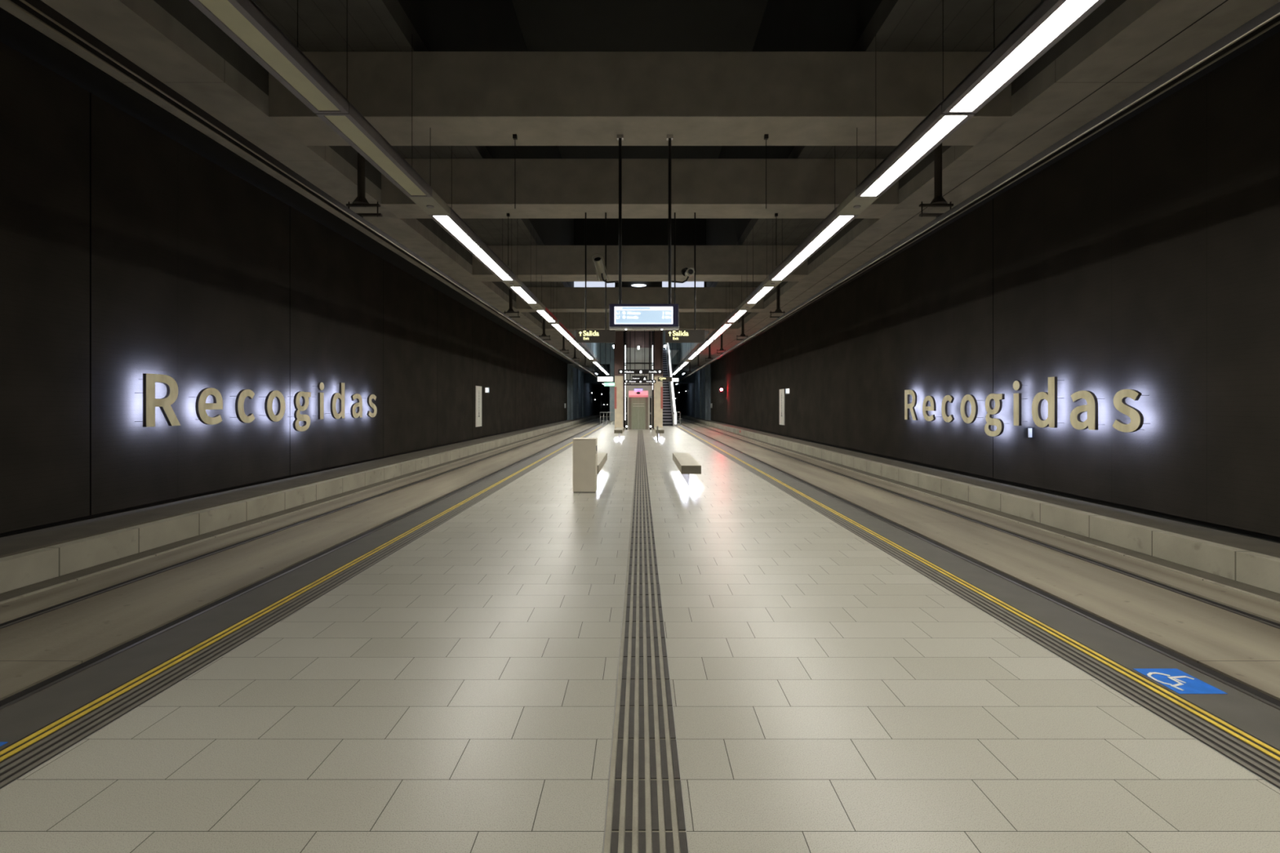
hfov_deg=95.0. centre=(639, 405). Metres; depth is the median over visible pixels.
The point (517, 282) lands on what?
strip cover
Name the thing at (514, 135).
hanging wire
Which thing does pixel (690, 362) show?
bracket
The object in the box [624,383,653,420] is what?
elevator
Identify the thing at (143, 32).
ceiling
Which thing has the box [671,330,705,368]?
wall
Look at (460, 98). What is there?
ceiling beam
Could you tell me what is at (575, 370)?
wall
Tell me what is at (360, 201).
bracket
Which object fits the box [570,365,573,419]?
wall
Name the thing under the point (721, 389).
signal
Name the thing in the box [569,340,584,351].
diffuser
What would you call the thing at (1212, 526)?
baseboard
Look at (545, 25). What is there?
ceiling
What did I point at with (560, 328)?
diffuser
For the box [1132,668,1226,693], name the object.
sign
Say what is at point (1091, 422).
sign letter
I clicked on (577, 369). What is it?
wall
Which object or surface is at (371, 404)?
sign letter
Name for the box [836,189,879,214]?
strip cover
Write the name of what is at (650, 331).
direction sign
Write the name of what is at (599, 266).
security camera
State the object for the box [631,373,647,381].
sign
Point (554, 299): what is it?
ceiling beam
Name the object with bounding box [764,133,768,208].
hanging wire
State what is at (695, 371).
wall
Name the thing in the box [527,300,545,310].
strip cover
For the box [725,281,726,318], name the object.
strip light
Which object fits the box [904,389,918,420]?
sign letter
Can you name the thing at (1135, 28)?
ceiling
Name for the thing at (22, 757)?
band
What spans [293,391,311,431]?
sign letter
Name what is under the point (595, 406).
wall
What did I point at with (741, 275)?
hanging wire
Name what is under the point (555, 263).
ceiling beam
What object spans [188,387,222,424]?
sign letter
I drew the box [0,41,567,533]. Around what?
wall
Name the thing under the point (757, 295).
diffuser
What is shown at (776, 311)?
bracket
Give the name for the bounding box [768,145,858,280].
strip light
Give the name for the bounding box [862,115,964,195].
diffuser
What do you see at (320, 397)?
sign letter
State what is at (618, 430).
bench
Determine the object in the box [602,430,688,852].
strip
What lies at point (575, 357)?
bracket
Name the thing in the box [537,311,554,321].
diffuser
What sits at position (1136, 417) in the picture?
sign letter
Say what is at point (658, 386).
pillar
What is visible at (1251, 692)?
rail
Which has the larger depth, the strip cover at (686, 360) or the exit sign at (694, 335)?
the strip cover at (686, 360)
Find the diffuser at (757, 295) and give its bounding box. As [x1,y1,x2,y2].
[748,287,772,302]
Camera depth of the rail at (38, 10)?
5.74 m
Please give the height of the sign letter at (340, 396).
0.870 m
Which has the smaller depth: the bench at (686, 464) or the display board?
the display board
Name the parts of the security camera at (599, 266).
arm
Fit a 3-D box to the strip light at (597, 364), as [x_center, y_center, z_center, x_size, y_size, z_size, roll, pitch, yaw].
[-3.190,-6.725,43.700,0.350,7.410,5.000,0,0,0]
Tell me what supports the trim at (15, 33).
attached to the wall at (126, 252)
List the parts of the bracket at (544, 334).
drop post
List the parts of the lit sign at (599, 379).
panel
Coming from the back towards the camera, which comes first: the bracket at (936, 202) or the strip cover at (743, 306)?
the strip cover at (743, 306)
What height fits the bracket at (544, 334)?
1.341 m
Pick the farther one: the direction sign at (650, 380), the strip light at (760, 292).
the direction sign at (650, 380)
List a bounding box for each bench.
[597,453,607,475]
[613,427,624,438]
[654,427,664,438]
[672,453,701,485]
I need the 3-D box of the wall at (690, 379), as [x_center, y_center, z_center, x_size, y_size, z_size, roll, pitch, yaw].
[5.350,-4.195,78.250,4.700,2.450,0.500,0,0,0]
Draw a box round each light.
[188,0,348,113]
[315,0,431,196]
[428,208,515,280]
[508,281,538,303]
[534,306,557,322]
[550,311,574,339]
[568,311,586,351]
[581,350,594,359]
[592,360,601,366]
[598,366,609,374]
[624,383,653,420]
[666,342,676,424]
[672,342,683,374]
[680,360,688,366]
[687,342,701,359]
[696,311,714,351]
[707,320,733,339]
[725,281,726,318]
[725,306,748,322]
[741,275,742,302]
[745,218,776,303]
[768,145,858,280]
[855,0,974,196]
[942,0,1106,113]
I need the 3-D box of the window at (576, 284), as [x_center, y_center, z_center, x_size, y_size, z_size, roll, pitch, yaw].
[-2.265,-6.045,29.150,2.090,0.850,0.100,0,0,0]
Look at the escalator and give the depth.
48.33 m
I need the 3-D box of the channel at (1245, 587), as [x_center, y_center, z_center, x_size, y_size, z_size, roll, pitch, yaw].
[6.235,2.033,60.500,0.330,0.295,149.000,0,0,0]
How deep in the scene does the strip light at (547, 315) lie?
19.92 m
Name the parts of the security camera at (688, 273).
arm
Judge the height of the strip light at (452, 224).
2.170 m
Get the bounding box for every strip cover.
[408,188,450,214]
[502,276,521,286]
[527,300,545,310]
[548,320,559,324]
[589,342,596,362]
[684,342,692,362]
[724,319,734,324]
[737,299,755,310]
[762,218,782,286]
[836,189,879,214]
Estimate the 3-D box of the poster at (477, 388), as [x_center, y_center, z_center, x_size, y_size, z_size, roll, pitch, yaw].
[-7.383,0.055,26.825,0.033,1.850,0.950,0,0,0]
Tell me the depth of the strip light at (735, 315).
19.94 m
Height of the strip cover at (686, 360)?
7.418 m
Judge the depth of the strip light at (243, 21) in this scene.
5.04 m
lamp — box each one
[484,386,488,393]
[631,284,646,286]
[785,387,789,394]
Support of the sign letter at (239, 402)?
attached to the wall at (126, 252)
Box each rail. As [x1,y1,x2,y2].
[0,417,604,629]
[0,419,608,710]
[5,0,606,382]
[673,1,1279,385]
[676,422,1279,710]
[677,417,1279,629]
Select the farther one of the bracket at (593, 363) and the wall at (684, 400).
the wall at (684, 400)
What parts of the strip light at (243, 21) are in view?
hanger rod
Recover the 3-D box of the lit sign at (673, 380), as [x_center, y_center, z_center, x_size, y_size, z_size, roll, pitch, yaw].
[2.120,-5.930,35.655,0.460,9.000,0.110,0,0,0]
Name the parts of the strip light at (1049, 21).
hanger rod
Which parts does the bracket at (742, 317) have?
drop post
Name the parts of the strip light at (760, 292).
hanger rod, hanger rod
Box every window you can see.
[573,281,615,287]
[661,281,704,287]
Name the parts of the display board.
case trim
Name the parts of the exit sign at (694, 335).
panel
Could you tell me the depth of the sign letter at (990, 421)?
11.57 m
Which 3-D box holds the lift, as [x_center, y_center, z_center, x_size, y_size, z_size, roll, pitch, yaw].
[-0.075,-4.420,39.010,2.030,12.000,3.220,0,0,0]
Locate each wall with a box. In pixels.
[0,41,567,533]
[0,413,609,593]
[566,364,585,420]
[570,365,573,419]
[574,330,609,370]
[577,368,578,418]
[582,371,583,417]
[584,373,609,382]
[585,382,608,416]
[600,330,679,421]
[608,391,609,412]
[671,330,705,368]
[672,373,693,382]
[673,382,693,417]
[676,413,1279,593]
[693,364,711,420]
[694,371,696,417]
[699,368,701,418]
[705,365,706,419]
[711,31,1279,537]
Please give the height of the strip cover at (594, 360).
7.418 m
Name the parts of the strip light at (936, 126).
hanger rod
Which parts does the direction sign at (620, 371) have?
panel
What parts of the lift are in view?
door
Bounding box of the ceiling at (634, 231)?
[573,218,706,287]
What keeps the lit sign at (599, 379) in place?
hanging from the ceiling at (545, 25)
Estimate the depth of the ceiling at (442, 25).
12.50 m
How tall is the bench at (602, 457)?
0.450 m
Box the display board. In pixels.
[608,134,679,329]
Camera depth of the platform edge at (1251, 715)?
4.23 m
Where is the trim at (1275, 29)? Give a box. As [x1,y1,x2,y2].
[709,23,1279,364]
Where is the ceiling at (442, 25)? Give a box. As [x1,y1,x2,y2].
[398,0,573,287]
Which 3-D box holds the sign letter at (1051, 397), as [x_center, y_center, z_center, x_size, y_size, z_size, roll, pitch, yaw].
[7.093,-0.045,10.165,0.214,0.870,0.570,0,0,0]
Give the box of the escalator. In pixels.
[662,342,676,426]
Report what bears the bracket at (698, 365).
hanging from the ceiling at (1135, 28)
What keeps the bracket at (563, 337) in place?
hanging from the ceiling beam at (594, 320)
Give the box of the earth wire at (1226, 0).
[680,0,1227,377]
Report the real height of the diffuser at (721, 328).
0.018 m
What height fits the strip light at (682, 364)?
7.410 m
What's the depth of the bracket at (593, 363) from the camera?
53.97 m
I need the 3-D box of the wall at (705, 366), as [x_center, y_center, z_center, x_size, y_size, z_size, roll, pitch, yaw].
[7.050,-1.320,62.450,0.200,5.800,0.500,0,0,0]
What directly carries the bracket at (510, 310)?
hanging from the ceiling beam at (555, 263)
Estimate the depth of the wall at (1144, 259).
9.11 m
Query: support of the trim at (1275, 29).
attached to the wall at (1144, 259)
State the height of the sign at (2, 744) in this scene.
0.005 m
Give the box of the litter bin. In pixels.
[572,437,597,493]
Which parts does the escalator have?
handrail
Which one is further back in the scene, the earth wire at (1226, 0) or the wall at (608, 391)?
the wall at (608, 391)
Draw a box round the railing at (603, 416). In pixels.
[600,412,613,424]
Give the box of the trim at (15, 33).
[0,7,573,364]
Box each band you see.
[0,426,604,790]
[675,426,1279,790]
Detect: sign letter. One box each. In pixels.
[134,373,180,426]
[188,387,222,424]
[229,389,254,422]
[264,390,285,422]
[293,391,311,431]
[312,382,324,419]
[330,382,344,418]
[350,393,362,417]
[365,394,377,417]
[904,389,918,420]
[922,395,936,421]
[941,395,954,422]
[960,394,983,423]
[984,393,1004,436]
[1013,380,1027,426]
[1031,376,1064,427]
[1070,391,1104,430]
[1112,389,1149,432]
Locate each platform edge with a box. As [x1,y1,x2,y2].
[0,421,612,750]
[676,422,1279,750]
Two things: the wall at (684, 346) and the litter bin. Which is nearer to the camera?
the litter bin
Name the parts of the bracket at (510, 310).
drop post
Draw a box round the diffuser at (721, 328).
[709,324,730,339]
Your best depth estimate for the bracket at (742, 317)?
26.05 m
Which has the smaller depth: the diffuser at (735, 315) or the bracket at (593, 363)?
the diffuser at (735, 315)
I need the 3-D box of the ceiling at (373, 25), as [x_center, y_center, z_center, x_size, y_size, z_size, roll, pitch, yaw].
[-5.350,-5.350,9.650,4.100,0.340,47.300,0,0,0]
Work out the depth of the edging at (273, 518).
7.82 m
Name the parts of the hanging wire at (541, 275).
hanger rod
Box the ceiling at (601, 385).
[590,382,609,391]
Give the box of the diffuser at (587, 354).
[582,351,592,359]
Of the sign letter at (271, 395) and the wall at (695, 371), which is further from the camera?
the wall at (695, 371)
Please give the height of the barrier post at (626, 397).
2.150 m
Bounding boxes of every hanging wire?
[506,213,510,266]
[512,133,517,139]
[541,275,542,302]
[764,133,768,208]
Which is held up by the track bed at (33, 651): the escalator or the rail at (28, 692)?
the rail at (28, 692)
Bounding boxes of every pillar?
[614,330,623,429]
[653,330,662,430]
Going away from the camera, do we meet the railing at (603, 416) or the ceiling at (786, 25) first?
the ceiling at (786, 25)
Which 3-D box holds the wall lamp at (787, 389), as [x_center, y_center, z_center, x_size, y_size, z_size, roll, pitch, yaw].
[7.117,-0.680,28.248,0.165,0.280,0.104,0,0,0]
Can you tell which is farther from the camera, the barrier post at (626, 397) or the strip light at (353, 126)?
the barrier post at (626, 397)
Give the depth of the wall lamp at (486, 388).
28.00 m
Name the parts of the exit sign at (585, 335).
panel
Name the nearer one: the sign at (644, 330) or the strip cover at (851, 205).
the strip cover at (851, 205)
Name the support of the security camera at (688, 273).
attached to the display board
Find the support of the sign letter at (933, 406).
attached to the wall at (1144, 259)
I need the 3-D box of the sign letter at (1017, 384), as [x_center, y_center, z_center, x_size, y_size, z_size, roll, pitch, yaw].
[7.093,-0.037,10.885,0.214,0.835,0.184,0,0,0]
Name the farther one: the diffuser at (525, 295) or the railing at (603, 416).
the railing at (603, 416)
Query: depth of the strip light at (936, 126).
7.00 m
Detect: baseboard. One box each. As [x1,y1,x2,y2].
[0,420,564,537]
[711,419,1279,543]
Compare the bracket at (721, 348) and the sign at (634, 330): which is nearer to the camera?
the sign at (634, 330)
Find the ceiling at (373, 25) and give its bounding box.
[252,0,568,287]
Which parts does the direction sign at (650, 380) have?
panel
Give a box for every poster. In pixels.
[475,386,481,426]
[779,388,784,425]
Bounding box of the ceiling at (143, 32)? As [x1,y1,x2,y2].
[0,0,609,373]
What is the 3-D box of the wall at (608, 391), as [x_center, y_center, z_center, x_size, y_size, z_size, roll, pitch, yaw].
[-5.400,-0.570,135.150,4.600,5.500,0.300,0,0,0]
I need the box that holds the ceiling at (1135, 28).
[672,0,1279,373]
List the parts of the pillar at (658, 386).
red panel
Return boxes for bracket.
[346,151,382,217]
[503,288,519,318]
[538,318,551,340]
[560,336,568,353]
[571,346,579,361]
[582,355,589,368]
[591,363,596,373]
[686,361,692,373]
[694,354,701,368]
[705,344,712,361]
[716,333,725,353]
[736,315,747,340]
[769,284,785,317]
[919,142,953,217]
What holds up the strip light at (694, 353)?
hanging from the ceiling at (545, 25)
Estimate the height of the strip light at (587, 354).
7.410 m
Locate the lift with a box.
[623,330,653,429]
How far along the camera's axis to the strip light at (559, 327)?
24.21 m
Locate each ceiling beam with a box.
[267,51,1012,145]
[381,158,898,218]
[472,244,807,281]
[515,287,764,311]
[542,311,737,330]
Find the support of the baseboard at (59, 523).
attached to the wall at (126, 252)
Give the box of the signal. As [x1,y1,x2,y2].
[719,387,726,392]
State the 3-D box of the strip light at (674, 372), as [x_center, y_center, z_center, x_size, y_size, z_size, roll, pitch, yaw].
[3.300,-6.725,52.600,0.350,7.410,10.800,0,0,0]
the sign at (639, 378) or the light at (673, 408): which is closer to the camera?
the sign at (639, 378)
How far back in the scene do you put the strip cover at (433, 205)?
8.87 m
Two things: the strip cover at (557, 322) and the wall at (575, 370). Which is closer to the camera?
the strip cover at (557, 322)
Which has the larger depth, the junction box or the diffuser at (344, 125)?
the junction box
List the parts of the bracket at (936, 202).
drop post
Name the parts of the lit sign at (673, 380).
panel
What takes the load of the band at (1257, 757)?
on the platform edge at (1251, 715)
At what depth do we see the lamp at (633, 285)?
29.04 m
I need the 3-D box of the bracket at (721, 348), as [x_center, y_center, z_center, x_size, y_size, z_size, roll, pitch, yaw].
[4.565,-3.554,32.850,0.530,1.341,0.260,0,0,0]
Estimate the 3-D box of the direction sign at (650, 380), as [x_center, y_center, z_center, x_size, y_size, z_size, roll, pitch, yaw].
[0.025,-1.657,36.236,1.916,0.504,0.084,0,0,0]
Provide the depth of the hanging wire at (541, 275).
19.03 m
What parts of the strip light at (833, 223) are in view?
hanger rod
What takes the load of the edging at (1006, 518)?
attached to the channel at (1245, 587)
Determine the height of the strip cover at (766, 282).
2.178 m
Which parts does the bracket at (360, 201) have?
drop post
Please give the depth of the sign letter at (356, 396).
14.89 m
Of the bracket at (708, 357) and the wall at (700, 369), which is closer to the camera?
the bracket at (708, 357)
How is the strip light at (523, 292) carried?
hanging from the ceiling at (373, 25)
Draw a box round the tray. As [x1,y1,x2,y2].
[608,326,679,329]
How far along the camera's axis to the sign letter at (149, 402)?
8.72 m
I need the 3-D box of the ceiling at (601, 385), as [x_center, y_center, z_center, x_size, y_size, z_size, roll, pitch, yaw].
[-5.400,-3.370,106.750,4.600,0.300,56.500,0,0,0]
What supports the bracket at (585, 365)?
hanging from the ceiling at (143, 32)
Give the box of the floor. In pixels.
[0,421,1279,852]
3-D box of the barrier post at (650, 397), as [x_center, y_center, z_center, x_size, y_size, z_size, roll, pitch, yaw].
[0.680,0.505,37.530,0.180,2.150,0.140,0,0,0]
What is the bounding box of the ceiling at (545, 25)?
[511,0,768,158]
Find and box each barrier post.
[625,395,627,430]
[648,395,652,430]
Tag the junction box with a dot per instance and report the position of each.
(1028, 432)
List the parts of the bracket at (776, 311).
drop post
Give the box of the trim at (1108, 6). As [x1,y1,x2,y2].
[737,0,1126,323]
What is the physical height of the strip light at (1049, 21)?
2.170 m
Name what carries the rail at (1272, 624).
on the track bed at (1246, 651)
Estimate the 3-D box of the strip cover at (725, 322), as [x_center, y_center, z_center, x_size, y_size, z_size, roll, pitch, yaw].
[3.300,-4.101,21.575,0.350,2.178,0.540,0,0,0]
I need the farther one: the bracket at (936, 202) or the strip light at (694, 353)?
the strip light at (694, 353)
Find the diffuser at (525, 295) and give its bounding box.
[511,287,535,302]
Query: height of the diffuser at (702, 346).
0.018 m
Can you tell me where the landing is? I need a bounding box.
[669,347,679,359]
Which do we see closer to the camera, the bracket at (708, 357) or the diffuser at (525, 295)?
the diffuser at (525, 295)
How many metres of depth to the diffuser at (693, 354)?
35.75 m
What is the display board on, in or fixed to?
hanging from the ceiling beam at (460, 98)
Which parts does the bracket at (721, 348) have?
drop post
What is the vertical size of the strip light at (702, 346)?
2.170 m
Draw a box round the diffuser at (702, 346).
[697,340,712,351]
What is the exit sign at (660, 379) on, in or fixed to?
hanging from the ceiling at (545, 25)
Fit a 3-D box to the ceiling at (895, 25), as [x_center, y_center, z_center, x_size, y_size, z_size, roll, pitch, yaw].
[5.350,-5.350,9.650,4.100,0.340,47.300,0,0,0]
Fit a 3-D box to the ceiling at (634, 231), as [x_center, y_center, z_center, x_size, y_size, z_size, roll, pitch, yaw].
[0.000,-7.870,29.300,6.600,5.100,0.200,0,0,0]
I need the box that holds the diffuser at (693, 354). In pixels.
[688,351,699,359]
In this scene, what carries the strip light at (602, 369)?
hanging from the ceiling at (545, 25)
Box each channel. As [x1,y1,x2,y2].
[0,413,609,601]
[680,417,1279,601]
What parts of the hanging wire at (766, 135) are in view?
hook plate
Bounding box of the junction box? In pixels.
[1023,426,1034,437]
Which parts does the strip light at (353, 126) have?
hanger rod, hanger rod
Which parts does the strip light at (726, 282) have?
hanger rod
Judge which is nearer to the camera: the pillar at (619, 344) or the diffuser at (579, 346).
the diffuser at (579, 346)
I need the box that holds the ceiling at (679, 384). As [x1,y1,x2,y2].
[673,382,688,390]
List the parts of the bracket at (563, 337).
drop post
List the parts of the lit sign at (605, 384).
panel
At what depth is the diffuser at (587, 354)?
35.67 m
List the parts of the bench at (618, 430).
seat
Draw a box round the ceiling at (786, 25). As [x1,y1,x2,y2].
[706,0,881,287]
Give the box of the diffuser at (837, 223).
[772,216,852,279]
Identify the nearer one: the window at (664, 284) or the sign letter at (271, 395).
the sign letter at (271, 395)
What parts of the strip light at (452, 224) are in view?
hanger rod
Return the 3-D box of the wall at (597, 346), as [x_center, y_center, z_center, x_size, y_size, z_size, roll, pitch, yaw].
[-4.150,-7.470,55.650,0.300,5.900,44.700,0,0,0]
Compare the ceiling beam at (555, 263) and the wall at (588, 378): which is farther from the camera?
the wall at (588, 378)
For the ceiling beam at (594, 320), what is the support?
attached to the ceiling at (373, 25)
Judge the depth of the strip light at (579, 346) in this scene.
30.27 m
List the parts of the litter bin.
lid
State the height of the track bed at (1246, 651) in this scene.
0.300 m
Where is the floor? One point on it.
(455, 693)
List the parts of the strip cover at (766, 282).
hanger rod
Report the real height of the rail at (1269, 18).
0.095 m
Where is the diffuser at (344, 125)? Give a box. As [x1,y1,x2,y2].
[325,115,425,195]
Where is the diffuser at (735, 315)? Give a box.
[728,311,745,321]
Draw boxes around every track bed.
[0,414,609,707]
[676,417,1279,708]
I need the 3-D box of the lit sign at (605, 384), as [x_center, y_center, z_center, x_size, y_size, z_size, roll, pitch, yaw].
[-2.050,-5.865,40.037,0.800,9.130,0.086,0,0,0]
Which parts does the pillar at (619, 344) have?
red panel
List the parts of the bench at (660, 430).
seat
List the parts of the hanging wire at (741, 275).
hanger rod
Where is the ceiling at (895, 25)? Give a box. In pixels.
[711,0,1041,287]
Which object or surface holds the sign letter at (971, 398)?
attached to the wall at (1144, 259)
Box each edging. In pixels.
[0,415,605,604]
[682,417,1279,604]
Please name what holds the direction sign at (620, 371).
hanging from the ceiling beam at (554, 299)
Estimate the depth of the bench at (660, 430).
26.86 m
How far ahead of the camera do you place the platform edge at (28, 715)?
4.03 m
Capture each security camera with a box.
[591,253,618,283]
[671,267,694,283]
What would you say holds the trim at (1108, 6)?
attached to the ceiling at (895, 25)
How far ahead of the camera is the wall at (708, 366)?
66.13 m
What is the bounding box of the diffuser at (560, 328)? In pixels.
[551,324,573,339]
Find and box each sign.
[0,742,8,746]
[576,212,615,342]
[597,342,613,381]
[604,342,614,386]
[617,329,662,373]
[624,373,656,382]
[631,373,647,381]
[634,329,635,369]
[644,329,644,369]
[649,330,650,369]
[657,377,671,381]
[665,212,704,342]
[671,342,678,382]
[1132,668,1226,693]
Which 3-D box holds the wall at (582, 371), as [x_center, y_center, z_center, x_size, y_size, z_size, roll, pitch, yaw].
[-7.250,-1.320,74.250,0.200,5.800,0.500,0,0,0]
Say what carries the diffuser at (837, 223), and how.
attached to the strip light at (833, 223)
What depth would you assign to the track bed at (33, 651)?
6.36 m
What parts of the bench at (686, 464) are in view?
support blade, seat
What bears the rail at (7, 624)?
on the track bed at (33, 651)
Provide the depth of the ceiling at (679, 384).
92.94 m
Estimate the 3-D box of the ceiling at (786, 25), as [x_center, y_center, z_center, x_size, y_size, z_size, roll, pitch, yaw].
[3.450,-7.970,9.650,0.300,4.900,47.300,0,0,0]
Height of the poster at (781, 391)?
1.810 m
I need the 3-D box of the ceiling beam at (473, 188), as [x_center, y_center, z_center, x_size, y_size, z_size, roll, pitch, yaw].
[0.000,-4.700,12.775,10.920,0.960,0.950,0,0,0]
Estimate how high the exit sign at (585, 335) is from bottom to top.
2.880 m
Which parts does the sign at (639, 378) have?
panel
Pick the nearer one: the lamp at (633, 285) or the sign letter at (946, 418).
the sign letter at (946, 418)
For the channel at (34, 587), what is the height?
0.295 m
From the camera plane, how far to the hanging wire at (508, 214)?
12.89 m
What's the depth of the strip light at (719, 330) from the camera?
23.99 m

